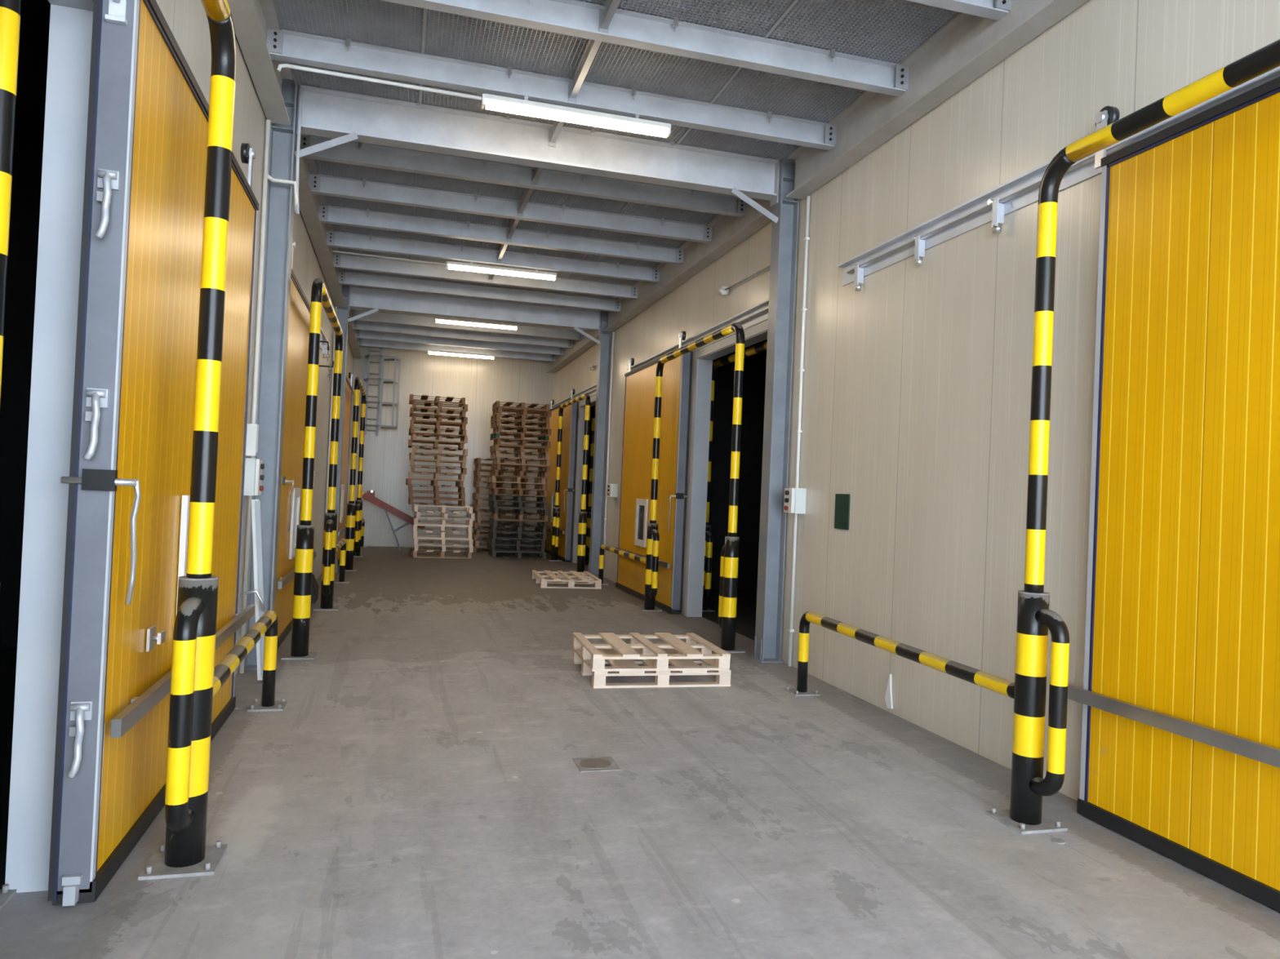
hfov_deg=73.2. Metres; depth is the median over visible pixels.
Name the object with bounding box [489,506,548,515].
wooden pallet
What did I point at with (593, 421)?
guard
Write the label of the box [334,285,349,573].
steel column
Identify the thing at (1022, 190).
door track
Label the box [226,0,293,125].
beam
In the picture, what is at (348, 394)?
sliding door
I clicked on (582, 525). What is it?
guard
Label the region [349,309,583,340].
joist
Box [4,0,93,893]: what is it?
trim
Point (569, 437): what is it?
sliding door
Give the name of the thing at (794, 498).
control box
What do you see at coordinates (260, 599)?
rod
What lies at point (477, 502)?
wooden pallet
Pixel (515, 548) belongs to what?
wooden pallet
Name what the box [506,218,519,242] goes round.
strut
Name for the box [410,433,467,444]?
wooden pallet
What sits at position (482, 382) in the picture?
wall
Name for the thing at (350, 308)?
joist
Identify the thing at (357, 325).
joist
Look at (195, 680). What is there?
guard
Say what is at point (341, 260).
joist
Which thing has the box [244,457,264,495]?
control box
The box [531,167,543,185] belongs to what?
strut
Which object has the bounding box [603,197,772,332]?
beam
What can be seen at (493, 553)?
wooden pallet
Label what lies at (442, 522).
wooden pallet
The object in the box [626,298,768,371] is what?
door track
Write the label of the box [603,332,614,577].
conduit
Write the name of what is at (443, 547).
wooden pallet
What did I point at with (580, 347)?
beam
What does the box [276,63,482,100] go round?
conduit
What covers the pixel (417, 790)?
floor
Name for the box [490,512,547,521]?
wooden pallet
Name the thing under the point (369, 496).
conveyor
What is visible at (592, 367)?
wall fitting
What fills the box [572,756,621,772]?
floor drain
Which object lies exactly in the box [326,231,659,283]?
joist
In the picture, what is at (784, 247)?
steel column
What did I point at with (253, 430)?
cable cover
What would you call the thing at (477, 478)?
wooden pallet
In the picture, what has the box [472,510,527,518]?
wooden pallet
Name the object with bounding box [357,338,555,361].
joist
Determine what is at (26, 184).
doorway opening
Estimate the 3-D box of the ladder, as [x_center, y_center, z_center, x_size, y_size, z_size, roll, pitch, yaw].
[-6.327,-2.235,21.045,0.864,2.290,0.864,3,-1,-16]
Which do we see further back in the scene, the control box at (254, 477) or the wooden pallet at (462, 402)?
the wooden pallet at (462, 402)
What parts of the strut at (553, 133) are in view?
plate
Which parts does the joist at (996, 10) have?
plate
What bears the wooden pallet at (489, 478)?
on the wooden pallet at (490, 485)
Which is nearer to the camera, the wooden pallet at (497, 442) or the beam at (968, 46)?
the beam at (968, 46)
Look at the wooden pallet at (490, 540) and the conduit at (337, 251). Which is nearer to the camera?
the conduit at (337, 251)
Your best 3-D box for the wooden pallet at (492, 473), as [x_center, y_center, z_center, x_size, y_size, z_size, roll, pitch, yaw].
[-2.843,-0.125,20.156,1.232,0.142,1.010,3,-1,-16]
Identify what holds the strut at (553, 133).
attached to the joist at (285, 46)
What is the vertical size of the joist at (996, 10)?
0.212 m
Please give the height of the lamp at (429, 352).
0.115 m
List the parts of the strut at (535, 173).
plate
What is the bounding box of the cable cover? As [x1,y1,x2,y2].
[245,423,259,456]
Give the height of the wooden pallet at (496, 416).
0.142 m
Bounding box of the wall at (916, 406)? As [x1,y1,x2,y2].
[552,0,1279,800]
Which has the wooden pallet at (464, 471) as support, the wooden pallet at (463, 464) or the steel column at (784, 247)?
the wooden pallet at (463, 464)
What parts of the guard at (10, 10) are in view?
plate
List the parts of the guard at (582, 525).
rail, plate, sleeve post, sleeve post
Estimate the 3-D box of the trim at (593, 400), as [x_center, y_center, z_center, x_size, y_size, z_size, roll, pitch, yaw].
[-1.000,0.068,17.979,0.212,3.560,2.470,3,-1,-16]
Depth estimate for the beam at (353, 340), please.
18.88 m
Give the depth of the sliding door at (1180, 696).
4.11 m
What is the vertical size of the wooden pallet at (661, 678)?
0.140 m
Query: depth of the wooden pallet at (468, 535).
18.99 m
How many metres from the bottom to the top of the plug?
0.006 m
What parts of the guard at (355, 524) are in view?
sleeve post, plate, sleeve post, rail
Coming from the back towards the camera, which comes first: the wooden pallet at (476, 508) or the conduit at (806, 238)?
the wooden pallet at (476, 508)
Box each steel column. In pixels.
[244,81,298,670]
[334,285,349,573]
[587,310,611,576]
[749,158,799,662]
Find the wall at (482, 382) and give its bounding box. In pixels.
[345,346,553,548]
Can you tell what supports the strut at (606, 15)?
attached to the joist at (996, 10)
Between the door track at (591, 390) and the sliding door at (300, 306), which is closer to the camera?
the sliding door at (300, 306)
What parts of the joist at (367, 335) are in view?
plate, plate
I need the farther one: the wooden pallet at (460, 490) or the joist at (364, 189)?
the wooden pallet at (460, 490)
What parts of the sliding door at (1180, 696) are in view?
edge frame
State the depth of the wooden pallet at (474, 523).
20.91 m
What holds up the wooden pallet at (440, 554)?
on the floor
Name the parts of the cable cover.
lid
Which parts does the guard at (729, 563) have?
rail, plate, sleeve post, sleeve post, plate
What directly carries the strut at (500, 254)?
attached to the joist at (333, 215)
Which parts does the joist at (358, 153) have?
plate, plate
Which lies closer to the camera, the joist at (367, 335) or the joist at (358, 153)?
the joist at (358, 153)
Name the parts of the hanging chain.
chain, chain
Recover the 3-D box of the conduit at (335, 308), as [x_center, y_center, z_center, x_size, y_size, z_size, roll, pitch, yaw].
[-5.369,-0.690,14.906,0.038,4.620,0.040,3,-1,-16]
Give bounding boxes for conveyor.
[361,490,425,551]
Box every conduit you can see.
[239,119,298,673]
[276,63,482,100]
[295,86,302,214]
[324,306,337,512]
[332,250,446,265]
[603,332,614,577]
[787,195,810,666]
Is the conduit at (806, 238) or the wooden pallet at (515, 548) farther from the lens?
the wooden pallet at (515, 548)
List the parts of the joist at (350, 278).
plate, plate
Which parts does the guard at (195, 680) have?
plate, sleeve post, rail, plate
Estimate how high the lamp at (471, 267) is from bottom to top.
0.115 m
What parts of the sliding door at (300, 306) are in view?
lock rod, lever handle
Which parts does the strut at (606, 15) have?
plate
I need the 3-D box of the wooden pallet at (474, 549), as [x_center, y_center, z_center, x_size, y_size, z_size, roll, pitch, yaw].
[-3.547,1.715,21.349,1.212,0.142,1.010,3,-1,-14]
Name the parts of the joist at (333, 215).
plate, plate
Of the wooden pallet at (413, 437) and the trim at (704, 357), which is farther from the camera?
the wooden pallet at (413, 437)
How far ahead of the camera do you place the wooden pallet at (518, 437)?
19.94 m
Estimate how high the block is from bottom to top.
0.360 m
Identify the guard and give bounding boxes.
[0,0,21,910]
[137,0,287,880]
[280,278,349,659]
[345,376,366,571]
[534,392,590,574]
[585,406,595,561]
[598,322,745,653]
[702,341,767,611]
[783,39,1279,834]
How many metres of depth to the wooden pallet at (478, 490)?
21.04 m
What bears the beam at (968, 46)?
attached to the ceiling
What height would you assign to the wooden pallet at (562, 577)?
0.150 m
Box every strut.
[488,265,498,282]
[496,244,507,263]
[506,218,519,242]
[517,188,533,217]
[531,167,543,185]
[548,120,564,147]
[568,40,601,102]
[598,0,620,33]
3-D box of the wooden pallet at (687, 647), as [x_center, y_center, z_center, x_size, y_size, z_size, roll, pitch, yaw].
[0.066,1.548,7.798,1.209,0.140,1.093,3,-1,-14]
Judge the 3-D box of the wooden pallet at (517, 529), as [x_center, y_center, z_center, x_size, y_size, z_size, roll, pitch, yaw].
[-2.869,1.158,20.180,1.232,0.142,1.010,3,-1,-14]
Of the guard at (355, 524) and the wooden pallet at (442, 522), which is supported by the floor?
the guard at (355, 524)
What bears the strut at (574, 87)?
attached to the joist at (575, 18)
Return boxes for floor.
[0,546,1279,958]
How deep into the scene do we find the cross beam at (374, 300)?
15.83 m
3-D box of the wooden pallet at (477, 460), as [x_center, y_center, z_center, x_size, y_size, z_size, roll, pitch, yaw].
[-3.461,-0.421,21.320,1.211,0.142,1.008,3,-1,-16]
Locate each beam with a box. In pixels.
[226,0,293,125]
[294,84,779,223]
[298,133,346,307]
[347,285,600,344]
[347,309,361,358]
[546,330,598,373]
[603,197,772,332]
[786,0,1088,199]
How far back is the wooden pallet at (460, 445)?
19.21 m
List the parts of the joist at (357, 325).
plate, plate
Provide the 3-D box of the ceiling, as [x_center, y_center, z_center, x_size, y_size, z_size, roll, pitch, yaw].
[-1.529,-3.342,10.786,4.980,0.032,23.190,3,-1,-16]
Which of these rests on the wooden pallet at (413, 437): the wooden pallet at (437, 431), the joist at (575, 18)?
the wooden pallet at (437, 431)
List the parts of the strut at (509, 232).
plate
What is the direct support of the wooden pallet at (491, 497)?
on the wooden pallet at (492, 504)
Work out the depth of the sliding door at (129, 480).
3.54 m
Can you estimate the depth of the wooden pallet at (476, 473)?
21.00 m
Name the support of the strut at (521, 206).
attached to the joist at (358, 153)
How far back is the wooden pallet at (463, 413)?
19.18 m
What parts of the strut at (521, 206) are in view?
plate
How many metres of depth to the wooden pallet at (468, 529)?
18.93 m
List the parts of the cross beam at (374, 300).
plate, plate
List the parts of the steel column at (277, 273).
plate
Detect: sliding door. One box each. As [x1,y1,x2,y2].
[47,0,258,906]
[275,240,316,649]
[337,372,352,566]
[544,388,577,561]
[611,330,692,613]
[1067,76,1279,911]
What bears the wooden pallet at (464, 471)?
on the wooden pallet at (436, 476)
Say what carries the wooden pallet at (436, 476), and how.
on the wooden pallet at (408, 481)
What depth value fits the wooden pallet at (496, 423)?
19.95 m
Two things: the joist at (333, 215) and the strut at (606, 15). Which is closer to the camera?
the strut at (606, 15)
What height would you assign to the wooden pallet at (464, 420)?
0.142 m
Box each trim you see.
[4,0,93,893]
[572,395,595,563]
[684,320,768,617]
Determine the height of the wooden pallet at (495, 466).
0.142 m
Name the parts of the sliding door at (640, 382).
edge frame, door panel, lever handle, edge frame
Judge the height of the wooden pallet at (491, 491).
0.142 m
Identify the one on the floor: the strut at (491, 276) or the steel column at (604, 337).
the steel column at (604, 337)
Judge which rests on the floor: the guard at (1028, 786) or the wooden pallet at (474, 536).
the guard at (1028, 786)
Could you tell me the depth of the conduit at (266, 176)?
7.18 m
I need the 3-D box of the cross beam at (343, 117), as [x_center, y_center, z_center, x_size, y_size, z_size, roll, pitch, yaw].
[-0.810,-3.010,8.160,4.577,0.657,0.185,3,-1,-16]
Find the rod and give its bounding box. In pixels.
[244,590,265,611]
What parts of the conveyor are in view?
leg, conveyor frame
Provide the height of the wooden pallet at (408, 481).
0.142 m
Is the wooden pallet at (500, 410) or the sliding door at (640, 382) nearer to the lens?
the sliding door at (640, 382)
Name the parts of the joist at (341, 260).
plate, plate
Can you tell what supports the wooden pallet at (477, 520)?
on the wooden pallet at (474, 523)
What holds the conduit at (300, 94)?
attached to the steel column at (277, 273)
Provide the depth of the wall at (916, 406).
6.17 m
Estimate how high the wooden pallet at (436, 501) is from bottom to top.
0.142 m
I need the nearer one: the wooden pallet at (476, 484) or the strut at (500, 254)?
the strut at (500, 254)
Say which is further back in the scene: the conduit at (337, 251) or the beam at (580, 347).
the beam at (580, 347)
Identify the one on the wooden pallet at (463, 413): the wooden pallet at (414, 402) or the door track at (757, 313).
the wooden pallet at (414, 402)
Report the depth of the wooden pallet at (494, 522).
19.88 m
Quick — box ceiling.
[272,0,959,311]
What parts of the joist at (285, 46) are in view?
plate, plate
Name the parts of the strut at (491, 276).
plate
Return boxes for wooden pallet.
[405,478,463,487]
[408,394,465,408]
[408,407,466,419]
[408,426,466,438]
[408,439,464,450]
[408,452,466,462]
[408,471,465,480]
[408,484,464,493]
[408,491,465,500]
[408,497,465,506]
[409,419,466,431]
[409,458,466,468]
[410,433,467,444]
[410,465,466,475]
[410,547,471,558]
[411,413,467,425]
[412,400,467,413]
[412,446,467,456]
[412,503,473,513]
[413,511,475,519]
[413,516,472,526]
[413,524,471,533]
[413,528,471,539]
[413,535,472,546]
[414,541,473,552]
[471,504,525,512]
[471,521,524,530]
[471,532,524,542]
[472,493,525,500]
[472,498,527,506]
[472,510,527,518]
[472,539,525,547]
[472,544,523,553]
[473,457,527,466]
[473,470,526,477]
[473,475,527,482]
[473,481,525,488]
[474,527,526,536]
[475,463,528,471]
[475,487,528,494]
[475,516,527,524]
[485,536,545,546]
[485,542,544,552]
[486,475,545,484]
[486,482,546,490]
[488,488,547,497]
[488,493,546,502]
[488,500,546,509]
[488,530,546,540]
[488,548,546,558]
[489,431,549,442]
[489,444,548,453]
[489,450,549,460]
[489,469,548,478]
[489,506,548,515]
[489,518,546,527]
[489,524,546,533]
[490,413,550,425]
[490,419,550,431]
[490,463,550,472]
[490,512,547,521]
[492,400,550,413]
[492,407,551,418]
[492,457,550,466]
[493,426,551,436]
[493,438,551,447]
[531,569,601,589]
[572,632,730,671]
[572,648,731,688]
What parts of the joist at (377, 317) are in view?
plate, plate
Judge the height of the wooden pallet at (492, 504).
0.142 m
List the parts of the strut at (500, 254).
plate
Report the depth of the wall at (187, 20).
7.12 m
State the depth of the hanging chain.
12.01 m
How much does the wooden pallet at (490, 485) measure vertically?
0.142 m
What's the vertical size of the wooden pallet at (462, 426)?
0.142 m
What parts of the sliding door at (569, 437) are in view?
lever handle, edge frame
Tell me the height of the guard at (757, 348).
3.518 m
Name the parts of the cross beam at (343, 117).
plate, plate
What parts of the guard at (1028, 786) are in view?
plate, rail, plate, sleeve post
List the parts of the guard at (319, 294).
plate, sleeve post, plate, sleeve post, rail, plate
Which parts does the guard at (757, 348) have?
sleeve post, plate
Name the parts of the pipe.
trunking lid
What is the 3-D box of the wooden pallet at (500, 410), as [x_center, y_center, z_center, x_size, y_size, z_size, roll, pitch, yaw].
[-2.780,-1.549,20.210,1.232,0.142,1.010,3,-1,-18]
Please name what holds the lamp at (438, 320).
hanging from the joist at (350, 308)
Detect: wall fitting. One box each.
[588,364,597,370]
[718,265,770,295]
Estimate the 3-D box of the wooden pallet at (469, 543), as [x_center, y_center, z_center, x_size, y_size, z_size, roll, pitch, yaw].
[-4.413,1.366,19.330,1.261,0.142,1.008,3,-1,-13]
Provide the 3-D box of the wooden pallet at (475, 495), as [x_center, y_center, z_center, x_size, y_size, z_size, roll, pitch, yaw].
[-3.503,0.433,21.351,1.211,0.142,1.007,3,-1,-16]
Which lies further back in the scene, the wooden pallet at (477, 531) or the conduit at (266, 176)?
the wooden pallet at (477, 531)
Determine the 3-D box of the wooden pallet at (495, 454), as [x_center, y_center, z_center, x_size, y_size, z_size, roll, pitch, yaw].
[-2.824,-0.552,20.167,1.230,0.142,1.015,3,-1,-17]
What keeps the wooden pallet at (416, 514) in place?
on the wooden pallet at (442, 522)
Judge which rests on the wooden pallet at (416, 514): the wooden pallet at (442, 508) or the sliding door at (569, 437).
the wooden pallet at (442, 508)
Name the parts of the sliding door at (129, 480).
latch handle, latch handle, edge frame, lock rod, latch handle, lever handle, edge frame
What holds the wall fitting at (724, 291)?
attached to the wall at (916, 406)
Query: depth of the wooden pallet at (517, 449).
19.94 m
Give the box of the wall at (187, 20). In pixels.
[158,0,353,675]
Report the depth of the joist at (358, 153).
9.18 m
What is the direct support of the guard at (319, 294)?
on the floor
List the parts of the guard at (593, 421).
sleeve post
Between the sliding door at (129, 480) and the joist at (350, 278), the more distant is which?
the joist at (350, 278)
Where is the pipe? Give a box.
[251,499,264,680]
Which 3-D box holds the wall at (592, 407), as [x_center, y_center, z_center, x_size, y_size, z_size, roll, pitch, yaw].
[2.743,-0.218,23.662,10.020,4.600,0.100,3,-1,-16]
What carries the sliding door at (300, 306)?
hanging from the door track at (323, 346)
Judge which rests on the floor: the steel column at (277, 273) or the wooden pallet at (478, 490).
the steel column at (277, 273)
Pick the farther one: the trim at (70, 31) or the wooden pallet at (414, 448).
the wooden pallet at (414, 448)
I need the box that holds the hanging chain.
[319,341,333,382]
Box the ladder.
[362,346,400,435]
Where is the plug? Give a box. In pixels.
[1051,837,1065,844]
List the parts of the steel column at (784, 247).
plate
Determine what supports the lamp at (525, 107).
hanging from the joist at (285, 46)
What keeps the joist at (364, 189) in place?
attached to the ceiling
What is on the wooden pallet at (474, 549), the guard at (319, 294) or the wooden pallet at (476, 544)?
the wooden pallet at (476, 544)
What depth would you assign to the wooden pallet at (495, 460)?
19.89 m
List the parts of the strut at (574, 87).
plate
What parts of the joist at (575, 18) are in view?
plate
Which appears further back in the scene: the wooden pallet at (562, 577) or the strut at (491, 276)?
the wooden pallet at (562, 577)
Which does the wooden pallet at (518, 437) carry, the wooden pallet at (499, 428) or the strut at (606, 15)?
the wooden pallet at (499, 428)
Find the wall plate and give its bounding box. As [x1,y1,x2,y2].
[834,493,850,529]
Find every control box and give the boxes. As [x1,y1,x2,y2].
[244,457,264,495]
[607,484,617,497]
[783,488,806,514]
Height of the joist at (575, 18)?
0.212 m
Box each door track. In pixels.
[320,327,329,358]
[551,383,596,408]
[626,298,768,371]
[837,66,1279,291]
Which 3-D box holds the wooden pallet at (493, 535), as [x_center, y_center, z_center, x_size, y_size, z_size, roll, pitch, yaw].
[-2.881,1.299,20.137,1.230,0.142,1.015,3,-1,-16]
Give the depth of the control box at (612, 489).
15.42 m
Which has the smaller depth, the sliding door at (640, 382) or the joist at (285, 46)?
the joist at (285, 46)
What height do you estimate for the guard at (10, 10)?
3.588 m
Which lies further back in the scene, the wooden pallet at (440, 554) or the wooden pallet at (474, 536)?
the wooden pallet at (474, 536)
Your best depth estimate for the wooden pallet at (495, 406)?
19.94 m
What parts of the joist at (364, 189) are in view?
plate, plate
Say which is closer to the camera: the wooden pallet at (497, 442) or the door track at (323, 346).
the door track at (323, 346)
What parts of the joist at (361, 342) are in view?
plate, plate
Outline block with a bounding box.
[311,573,318,603]
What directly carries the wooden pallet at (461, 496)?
on the wooden pallet at (436, 501)
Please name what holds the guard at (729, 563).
on the floor
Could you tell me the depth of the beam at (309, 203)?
10.56 m
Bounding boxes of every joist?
[266,28,836,150]
[299,135,746,217]
[309,173,712,243]
[318,204,684,264]
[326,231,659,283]
[333,253,638,299]
[337,271,621,311]
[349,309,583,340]
[350,307,594,332]
[352,320,573,348]
[355,329,564,355]
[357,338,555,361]
[380,0,908,96]
[906,0,1011,20]
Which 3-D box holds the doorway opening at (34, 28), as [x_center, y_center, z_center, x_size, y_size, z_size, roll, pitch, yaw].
[-7.368,-3.189,1.995,10.610,0.100,10.200,3,-1,-16]
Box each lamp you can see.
[426,349,494,359]
[434,317,517,329]
[445,261,556,280]
[480,93,671,137]
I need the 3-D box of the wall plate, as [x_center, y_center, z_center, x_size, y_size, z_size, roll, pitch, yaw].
[1.784,0.282,7.600,0.013,0.310,0.240,3,-1,-16]
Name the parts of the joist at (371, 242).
plate, plate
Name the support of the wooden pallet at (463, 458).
on the wooden pallet at (463, 464)

